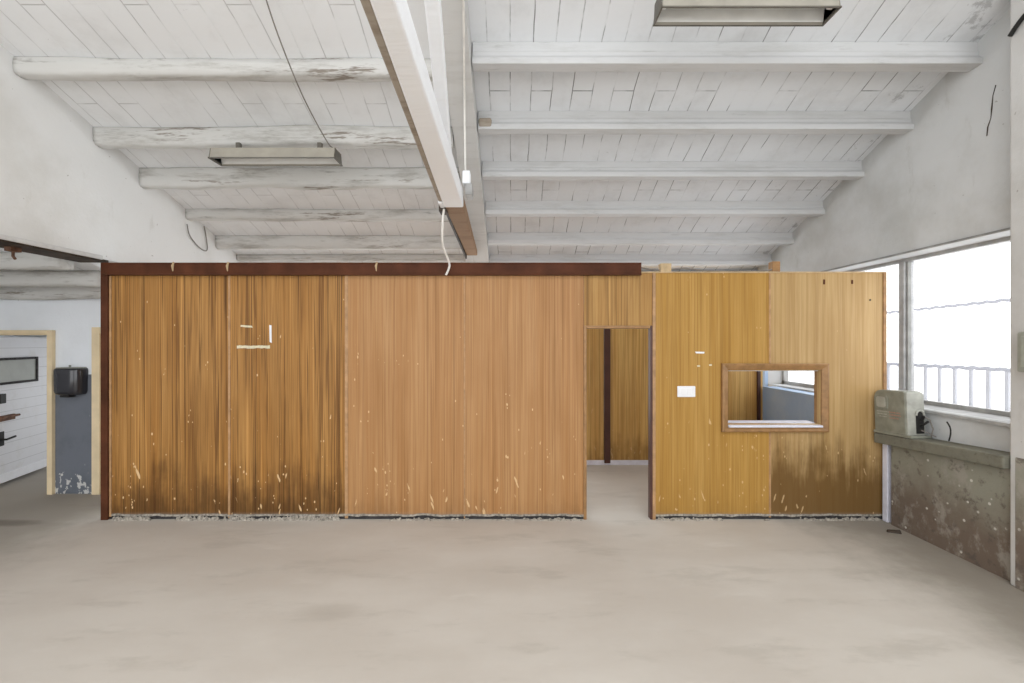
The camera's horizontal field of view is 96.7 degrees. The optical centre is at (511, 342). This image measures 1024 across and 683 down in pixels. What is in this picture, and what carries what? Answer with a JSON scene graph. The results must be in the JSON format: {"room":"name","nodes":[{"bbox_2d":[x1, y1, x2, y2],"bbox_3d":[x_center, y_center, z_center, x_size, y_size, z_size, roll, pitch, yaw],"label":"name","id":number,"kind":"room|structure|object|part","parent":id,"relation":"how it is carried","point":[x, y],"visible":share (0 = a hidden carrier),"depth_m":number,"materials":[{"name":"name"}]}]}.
{"room":"empty workshop","nodes":[
{"label":"empty workshop","id":0,"kind":"room"},
{"bbox_2d":[0,335,16,336],"bbox_3d":[-8.300,-0.130,2.850,0.200,3.900,10.900,0,0,0],"label":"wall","id":1,"kind":"structure","parent":0,"point":[0,335],"depth_m":7.40,"materials":[{"name":"paint"}]},
{"bbox_2d":[0,299,100,493],"bbox_3d":[-6.325,0.570,5.567,3.750,2.500,0.146,0,0,0],"label":"wall","id":2,"kind":"structure","parent":0,"point":[72,320],"depth_m":5.50,"materials":[{"name":"paint"}]},
{"bbox_2d":[0,330,54,494],"bbox_3d":[-6.311,0.833,5.774,1.638,1.975,0.748,0,0,39],"label":"door","id":3,"kind":"structure","parent":2,"relation":"in","point":[27,364],"depth_m":5.99,"materials":[{"name":"beige paint"}]},
{"bbox_3d":[-6.428,1.210,5.801,0.073,0.180,0.174,0,0,-15],"label":"handle","id":4,"kind":"part","parent":3,"relation":"part of","materials":[{"name":"black metal"}]},
{"bbox_3d":[-6.518,0.360,6.014,0.025,0.340,0.690,0,0,-17],"label":"opening frame","id":5,"kind":"part","parent":3,"relation":"part of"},
{"bbox_2d":[53,365,87,397],"bbox_3d":[-5.285,0.453,5.425,0.330,0.383,0.149,0,0,0],"label":"dispenser","id":6,"kind":"object","parent":2,"relation":"attached to","point":[69,381],"visible":1,"depth_m":5.37,"materials":[{"name":"black plastic"}]},
{"bbox_2d":[60,395,75,397],"bbox_3d":[-5.290,0.630,5.420,0.110,0.030,0.100,0,0,0],"label":"outlet","id":7,"kind":"object","parent":6,"relation":"attached to","point":[62,396],"depth_m":5.38,"materials":[{"name":"black plastic"}]},
{"bbox_3d":[-5.285,0.295,5.431,0.297,0.011,0.136,0,0,0],"label":"lid","id":8,"kind":"part","parent":6,"relation":"part of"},
{"bbox_2d":[92,327,100,494],"bbox_3d":[-4.643,0.815,5.550,0.795,2.010,0.200,0,0,0],"label":"door frame","id":9,"kind":"structure","parent":2,"relation":"in","point":[96,331],"depth_m":5.45,"materials":[{"name":"beige paint"}]},
{"bbox_2d":[0,248,100,336],"bbox_3d":[-6.425,-0.936,2.850,3.950,2.071,10.900,0,0,0],"label":"ceiling","id":10,"kind":"structure","parent":0,"point":[77,265],"depth_m":4.94,"materials":[{"name":"wood"}]},
{"bbox_2d":[0,252,73,269],"bbox_3d":[-6.335,-0.823,4.622,3.630,0.178,0.181,0,0,0],"label":"log beam","id":11,"kind":"structure","parent":10,"relation":"attached to","point":[24,261],"depth_m":4.55,"materials":[{"name":"white wood"}]},
{"bbox_2d":[0,270,100,286],"bbox_3d":[-6.335,-0.706,5.046,3.630,0.183,0.179,0,0,0],"label":"log beam","id":12,"kind":"structure","parent":10,"relation":"attached to","point":[24,278],"depth_m":4.97,"materials":[{"name":"white wood"}]},
{"bbox_2d":[0,287,100,299],"bbox_3d":[-6.335,-0.604,5.401,3.630,0.193,0.163,0,0,0],"label":"log beam","id":13,"kind":"structure","parent":10,"relation":"attached to","point":[7,293],"depth_m":5.35,"materials":[{"name":"white wood"}]},
{"bbox_2d":[0,44,245,262],"bbox_3d":[-4.325,-0.928,2.350,0.250,5.496,9.900,0,0,0],"label":"wall","id":14,"kind":"structure","parent":0,"point":[58,187],"depth_m":4.35,"materials":[{"name":"white paint"}]},
{"bbox_2d":[0,234,108,262],"bbox_3d":[-4.344,-0.812,2.820,0.312,0.166,3.840,0,0,0],"label":"lintel","id":15,"kind":"object","parent":14,"relation":"attached to","point":[12,244],"visible":1,"depth_m":4.17,"materials":[{"name":"wood"}]},
{"bbox_2d":[186,224,207,250],"bbox_3d":[-4.185,-1.421,6.055,0.014,0.342,0.404,0,0,0],"label":"cable loop","id":16,"kind":"object","parent":14,"relation":"attached to","point":[186,224],"visible":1,"depth_m":6.13,"materials":[{"name":"grey plastic"}]},
{"bbox_2d":[0,0,1009,271],"bbox_3d":[-0.090,-2.619,3.875,8.720,3.006,7.350,0,0,0],"label":"ceiling","id":17,"kind":"structure","parent":0,"point":[490,20],"depth_m":4.30,"materials":[{"name":"wood"}]},
{"bbox_2d":[12,56,432,81],"bbox_3d":[-2.397,-2.340,3.910,3.604,0.158,0.171,0,0,0],"label":"log beam","id":18,"kind":"structure","parent":17,"relation":"attached to","point":[27,68],"depth_m":3.86,"materials":[{"name":"white wood"}]},
{"bbox_2d":[93,125,453,149],"bbox_3d":[-2.397,-2.074,4.612,3.604,0.205,0.160,0,0,0],"label":"log beam","id":19,"kind":"structure","parent":17,"relation":"attached to","point":[285,136],"depth_m":4.56,"materials":[{"name":"white wood"}]},
{"bbox_2d":[208,142,342,165],"bbox_3d":[-2.311,-1.880,4.470,1.217,0.210,0.210,0,0,0],"label":"lamp","id":20,"kind":"object","parent":19,"relation":"attached to","point":[238,156],"visible":1,"depth_m":4.39,"materials":[{"name":"metal"}]},
{"bbox_3d":[-2.311,-1.830,4.384,1.207,0.100,0.028,0,0,0],"label":"plate","id":21,"kind":"part","parent":20,"relation":"part of","materials":[{"name":"metal"}]},
{"bbox_3d":[-2.311,-1.830,4.556,1.207,0.100,0.028,0,0,0],"label":"plate","id":22,"kind":"part","parent":20,"relation":"part of","materials":[{"name":"metal"}]},
{"bbox_3d":[-1.710,-1.830,4.470,0.007,0.100,0.200,0,0,0],"label":"plate","id":23,"kind":"part","parent":20,"relation":"part of","materials":[{"name":"metal"}]},
{"bbox_2d":[139,167,459,189],"bbox_3d":[-2.397,-1.860,5.174,3.604,0.235,0.143,0,0,0],"label":"log beam","id":24,"kind":"structure","parent":17,"relation":"attached to","point":[182,178],"depth_m":5.11,"materials":[{"name":"white wood"}]},
{"bbox_2d":[266,0,332,147],"bbox_3d":[-1.783,-2.258,3.829,0.033,0.736,1.225,0,0,3],"label":"cable","id":25,"kind":"object","parent":17,"relation":"hanging from","point":[266,0],"visible":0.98,"depth_m":3.72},
{"bbox_2d":[185,209,448,221],"bbox_3d":[-2.397,-1.653,5.906,3.604,0.148,0.134,0,0,0],"label":"log beam","id":26,"kind":"structure","parent":17,"relation":"attached to","point":[277,215],"depth_m":5.85,"materials":[{"name":"white wood"}]},
{"bbox_2d":[215,236,460,249],"bbox_3d":[-2.459,-1.425,6.492,3.479,0.191,0.122,0,0,0],"label":"log beam","id":27,"kind":"structure","parent":17,"relation":"attached to","point":[221,242],"depth_m":6.44,"materials":[{"name":"white wood"}]},
{"bbox_2d":[236,254,464,261],"bbox_3d":[-2.459,-1.303,6.980,3.479,0.104,0.123,0,0,0],"label":"log beam","id":28,"kind":"structure","parent":17,"relation":"attached to","point":[239,257],"depth_m":6.93,"materials":[{"name":"white wood"}]},
{"bbox_2d":[360,0,489,262],"bbox_3d":[-0.489,-2.530,3.758,0.385,2.882,7.079,0,0,-1],"label":"ceiling beam","id":29,"kind":"structure","parent":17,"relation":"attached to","point":[426,110],"depth_m":3.21,"materials":[{"name":"wood"}]},
{"bbox_3d":[-0.655,-1.285,4.350,0.070,0.090,0.140,0,0,0],"label":"iron plate","id":30,"kind":"part","parent":29,"relation":"part of","materials":[{"name":"metal"}]},
{"bbox_2d":[441,209,450,274],"bbox_3d":[-0.650,-0.970,4.439,0.063,0.568,0.401,0,0,0],"label":"hanging cable","id":31,"kind":"object","parent":29,"relation":"hanging from","point":[443,212],"visible":1,"depth_m":4.36,"materials":[{"name":"white plastic"}]},
{"bbox_2d":[462,0,470,186],"bbox_3d":[-0.394,-2.011,3.628,0.074,1.102,1.266,0,0,-3],"label":"conduit","id":32,"kind":"object","parent":29,"relation":"attached to","point":[466,176],"visible":0.92,"depth_m":4.08,"materials":[{"name":"white plastic"}]},
{"bbox_2d":[490,254,771,265],"bbox_3d":[1.833,-1.271,6.960,4.335,0.160,0.124,0,0,0],"label":"concrete beam","id":33,"kind":"structure","parent":17,"relation":"attached to","point":[645,259],"depth_m":6.93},
{"bbox_2d":[488,232,793,245],"bbox_3d":[1.833,-1.474,6.430,4.335,0.168,0.124,0,0,0],"label":"concrete beam","id":34,"kind":"structure","parent":17,"relation":"attached to","point":[494,238],"depth_m":6.41,"materials":[{"name":"white concrete"}]},
{"bbox_2d":[485,201,824,216],"bbox_3d":[1.833,-1.715,5.800,4.335,0.177,0.124,0,0,0],"label":"concrete beam","id":35,"kind":"structure","parent":17,"relation":"attached to","point":[493,208],"depth_m":5.77,"materials":[{"name":"white concrete"}]},
{"bbox_2d":[482,161,864,179],"bbox_3d":[1.833,-1.960,5.160,4.335,0.187,0.124,0,0,0],"label":"concrete beam","id":36,"kind":"structure","parent":17,"relation":"attached to","point":[491,170],"depth_m":5.13,"materials":[{"name":"white concrete"}]},
{"bbox_2d":[478,111,913,133],"bbox_3d":[1.833,-2.200,4.524,4.335,0.196,0.136,0,0,0],"label":"concrete beam","id":37,"kind":"structure","parent":17,"relation":"attached to","point":[489,122],"depth_m":4.50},
{"bbox_2d":[472,42,982,71],"bbox_3d":[1.833,-2.449,3.880,4.335,0.206,0.124,0,0,0],"label":"concrete beam","id":38,"kind":"structure","parent":17,"relation":"attached to","point":[486,56],"depth_m":3.86,"materials":[{"name":"white concrete"}]},
{"bbox_2d":[653,0,841,26],"bbox_3d":[1.631,-2.536,3.190,1.228,0.502,0.190,0,0,0],"label":"lamp","id":39,"kind":"object","parent":17,"relation":"attached to","point":[667,13],"visible":1,"depth_m":3.25,"materials":[{"name":"metal"}]},
{"bbox_3d":[1.026,-2.355,3.190,0.009,0.130,0.180,0,0,0],"label":"plate","id":40,"kind":"part","parent":39,"relation":"part of","materials":[{"name":"metal"}]},
{"bbox_3d":[1.631,-2.355,3.266,1.218,0.130,0.028,0,0,0],"label":"plate","id":41,"kind":"part","parent":39,"relation":"part of","materials":[{"name":"metal"}]},
{"bbox_3d":[1.631,-2.355,3.114,1.218,0.130,0.028,0,0,0],"label":"plate","id":42,"kind":"part","parent":39,"relation":"part of","materials":[{"name":"metal"}]},
{"bbox_3d":[2.236,-2.355,3.190,0.007,0.130,0.180,0,0,0],"label":"plate","id":43,"kind":"part","parent":39,"relation":"part of","materials":[{"name":"metal"}]},
{"bbox_2d":[0,465,1023,682],"bbox_3d":[-1.900,1.880,0.200,14.600,0.120,18.400,0,0,0],"label":"floor","id":44,"kind":"structure","parent":0,"point":[618,594],"depth_m":3.24,"materials":[{"name":"concrete"}]},
{"bbox_2d":[101,261,886,520],"bbox_3d":[-0.180,0.488,4.765,8.085,2.664,0.267,0,0,0],"label":"wall","id":45,"kind":"structure","parent":44,"relation":"on","point":[395,391],"depth_m":4.70,"materials":[{"name":"brown wood"}]},
{"bbox_3d":[-4.189,0.497,4.720,0.072,2.646,0.100,0,0,0],"label":"post","id":46,"kind":"part","parent":45,"relation":"part of","materials":[{"name":"red paint"}]},
{"bbox_3d":[-3.535,0.526,4.723,1.230,2.498,0.045,0,0,0],"label":"panel","id":47,"kind":"part","parent":45,"relation":"part of","materials":[{"name":"brown wood"}]},
{"bbox_3d":[-2.931,1.798,4.722,2.443,0.045,0.036,0,0,0],"label":"foot rail","id":48,"kind":"part","parent":45,"relation":"part of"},
{"bbox_2d":[237,325,271,348],"bbox_3d":[-2.661,-0.064,4.698,0.360,0.244,0.002,0,0,0],"label":"remains","id":49,"kind":"object","parent":45,"relation":"attached to","point":[270,326],"visible":1,"depth_m":4.70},
{"bbox_3d":[-2.314,0.526,4.723,1.205,2.498,0.045,0,0,0],"label":"panel","id":50,"kind":"part","parent":45,"relation":"part of","materials":[{"name":"brown wood"}]},
{"bbox_3d":[-1.436,-0.759,4.697,5.516,0.125,0.105,0,0,0],"label":"rail","id":51,"kind":"part","parent":45,"relation":"part of","materials":[{"name":"red paint"}]},
{"bbox_3d":[-1.100,0.526,4.723,1.215,2.498,0.045,0,0,0],"label":"panel","id":52,"kind":"part","parent":45,"relation":"part of","materials":[{"name":"brown wood"}]},
{"bbox_3d":[-0.485,1.798,4.722,2.448,0.045,0.036,0,0,0],"label":"foot rail","id":53,"kind":"part","parent":45,"relation":"part of","materials":[{"name":"black wood"}]},
{"bbox_3d":[0.127,0.526,4.723,1.230,2.498,0.045,0,0,0],"label":"panel","id":54,"kind":"part","parent":45,"relation":"part of","materials":[{"name":"brown wood"}]},
{"bbox_3d":[1.099,-0.451,4.723,0.706,0.543,0.045,0,0,0],"label":"door head panel","id":55,"kind":"part","parent":45,"relation":"part of","materials":[{"name":"brown wood"}]},
{"bbox_2d":[677,386,694,396],"bbox_3d":[1.797,0.501,4.690,0.186,0.114,0.018,0,0,0],"label":"switch plate","id":56,"kind":"object","parent":45,"relation":"attached to","point":[682,391],"visible":1,"depth_m":4.69,"materials":[{"name":"white plastic"}]},
{"bbox_3d":[2.063,0.526,4.723,1.193,2.498,0.045,0,0,0],"label":"panel","id":57,"kind":"part","parent":45,"relation":"part of","materials":[{"name":"brown wood"}]},
{"bbox_3d":[2.660,1.798,4.722,2.366,0.045,0.036,0,0,0],"label":"foot rail","id":58,"kind":"part","parent":45,"relation":"part of","materials":[{"name":"black wood"}]},
{"bbox_3d":[2.706,0.563,4.730,1.095,0.702,0.140,0,0,0],"label":"hatch frame","id":59,"kind":"part","parent":45,"relation":"part of","materials":[{"name":"brown wood"}]},
{"bbox_2d":[728,420,822,427],"bbox_3d":[2.704,0.849,4.777,0.962,0.033,0.245,0,0,0],"label":"window sill","id":60,"kind":"structure","parent":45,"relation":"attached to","point":[731,423],"depth_m":4.70,"materials":[{"name":"white paint"}]},
{"bbox_3d":[3.254,0.526,4.723,1.167,2.498,0.045,0,0,0],"label":"panel","id":61,"kind":"part","parent":45,"relation":"part of","materials":[{"name":"brown wood"}]},
{"bbox_2d":[882,444,890,521],"bbox_3d":[3.833,1.420,4.640,0.065,0.800,0.060,0,0,0],"label":"post","id":62,"kind":"object","parent":44,"relation":"on","point":[886,449],"visible":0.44,"depth_m":4.62,"materials":[{"name":"paint"}]},
{"bbox_2d":[887,529,901,533],"bbox_3d":[3.665,1.805,4.365,0.110,0.030,0.032,0,0,22],"label":"wood splinter","id":63,"kind":"object","parent":44,"relation":"on","point":[888,530],"visible":1,"depth_m":4.36,"materials":[{"name":"wood"}]},
{"bbox_2d":[758,9,1009,451],"bbox_3d":[4.000,-1.081,2.350,0.500,5.802,9.900,0,0,0],"label":"wall","id":64,"kind":"structure","parent":0,"point":[941,184],"depth_m":4.27,"materials":[{"name":"white paint"}]},
{"bbox_2d":[587,329,762,464],"bbox_3d":[2.185,0.595,6.808,3.130,2.450,0.085,0,0,0],"label":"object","id":65,"kind":"structure","parent":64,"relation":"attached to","point":[617,359],"depth_m":6.80,"materials":[{"name":"brown wood"}]},
{"bbox_3d":[0.998,0.560,6.820,0.747,2.380,0.040,0,0,0],"label":"panel","id":66,"kind":"part","parent":65,"relation":"part of","materials":[{"name":"brown wood"}]},
{"bbox_3d":[2.185,1.785,6.817,3.130,0.070,0.065,0,0,0],"label":"board","id":67,"kind":"part","parent":65,"relation":"part of","materials":[{"name":"white paint"}]},
{"bbox_3d":[2.075,0.560,6.820,1.212,2.380,0.040,0,0,0],"label":"panel","id":68,"kind":"part","parent":65,"relation":"part of","materials":[{"name":"brown wood"}]},
{"bbox_3d":[3.225,0.560,6.820,1.042,2.380,0.040,0,0,0],"label":"panel","id":69,"kind":"part","parent":65,"relation":"part of","materials":[{"name":"brown wood"}]},
{"bbox_2d":[782,236,1009,426],"bbox_3d":[4.085,-0.115,5.160,0.330,1.560,3.720,0,0,0],"label":"window","id":70,"kind":"structure","parent":64,"relation":"in","point":[906,266],"depth_m":4.79,"materials":[{"name":"grey paint"}]},
{"bbox_3d":[4.045,0.642,4.060,0.250,0.047,1.240,0,0,0],"label":"sill","id":71,"kind":"part","parent":70,"relation":"part of","materials":[{"name":"grey paint"}]},
{"bbox_2d":[891,446,1009,580],"bbox_3d":[3.875,1.370,4.000,0.150,0.900,1.120,0,0,0],"label":"wall","id":72,"kind":"structure","parent":0,"point":[961,508],"depth_m":3.90,"materials":[{"name":"grey concrete"}]},
{"bbox_2d":[874,432,1009,468],"bbox_3d":[3.833,0.938,4.058,0.235,0.164,1.235,0,0,0],"label":"window ledge","id":73,"kind":"object","parent":72,"relation":"attached to","point":[969,453],"visible":0.78,"depth_m":3.87,"materials":[{"name":"grey concrete"}]},
{"bbox_2d":[874,390,935,438],"bbox_3d":[3.808,0.685,4.427,0.205,0.453,0.499,0,0,0],"label":"machine cover","id":74,"kind":"object","parent":73,"relation":"on","point":[900,413],"visible":1,"depth_m":4.34,"materials":[{"name":"grey metal"}]},
{"bbox_3d":[3.809,0.888,4.450,0.202,0.047,0.440,0,0,0],"label":"foot plate","id":75,"kind":"part","parent":74,"relation":"part of","materials":[{"name":"grey paint"}]},
{"bbox_3d":[3.804,0.668,4.291,0.163,0.403,0.032,0,0,0],"label":"plate","id":76,"kind":"part","parent":74,"relation":"part of","materials":[{"name":"grey paint"}]},
{"bbox_3d":[3.847,0.733,4.248,0.038,0.113,0.076,0,0,-44],"label":"lever","id":77,"kind":"part","parent":74,"relation":"part of","materials":[{"name":"black plastic"}]},
{"bbox_2d":[946,421,951,440],"bbox_3d":[3.871,0.782,4.028,0.028,0.168,0.051,0,0,19],"label":"wire","id":78,"kind":"object","parent":73,"relation":"on","point":[947,421],"visible":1,"depth_m":4.02,"materials":[{"name":"black rubber"}]},
{"bbox_2d":[1010,0,1023,591],"bbox_3d":[3.845,-0.629,2.965,0.206,4.899,0.930,0,0,0],"label":"pillar","id":79,"kind":"structure","parent":0,"point":[1016,6],"depth_m":3.38,"materials":[{"name":"paint"}]},
{"bbox_2d":[1007,13,1023,36],"bbox_3d":[3.722,-2.344,3.247,0.049,0.112,0.345,0,0,0],"label":"cable","id":80,"kind":"object","parent":79,"relation":"attached to","point":[1021,19],"visible":1,"depth_m":3.35,"materials":[{"name":"black rubber"}]},
{"bbox_2d":[1017,332,1023,371],"bbox_3d":[3.698,0.065,3.110,0.100,0.290,0.380,0,0,0],"label":"electrical box","id":81,"kind":"object","parent":79,"relation":"attached to","point":[1020,335],"visible":1,"depth_m":3.26,"materials":[{"name":"grey paint"}]},
{"bbox_3d":[3.655,0.065,3.110,0.014,0.230,0.320,0,0,0],"label":"lid","id":82,"kind":"part","parent":81,"relation":"part of","materials":[{"name":"grey paint"}]},
{"label":"outside","id":83,"kind":"structure","parent":0,"visible":0},
{"bbox_2d":[887,298,1009,410],"bbox_3d":[4.550,0.695,5.179,0.042,2.251,3.563,0,0,0],"label":"railing","id":84,"kind":"object","parent":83,"point":[970,369],"visible":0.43,"depth_m":4.61,"materials":[{"name":"white metal"}]}
]}

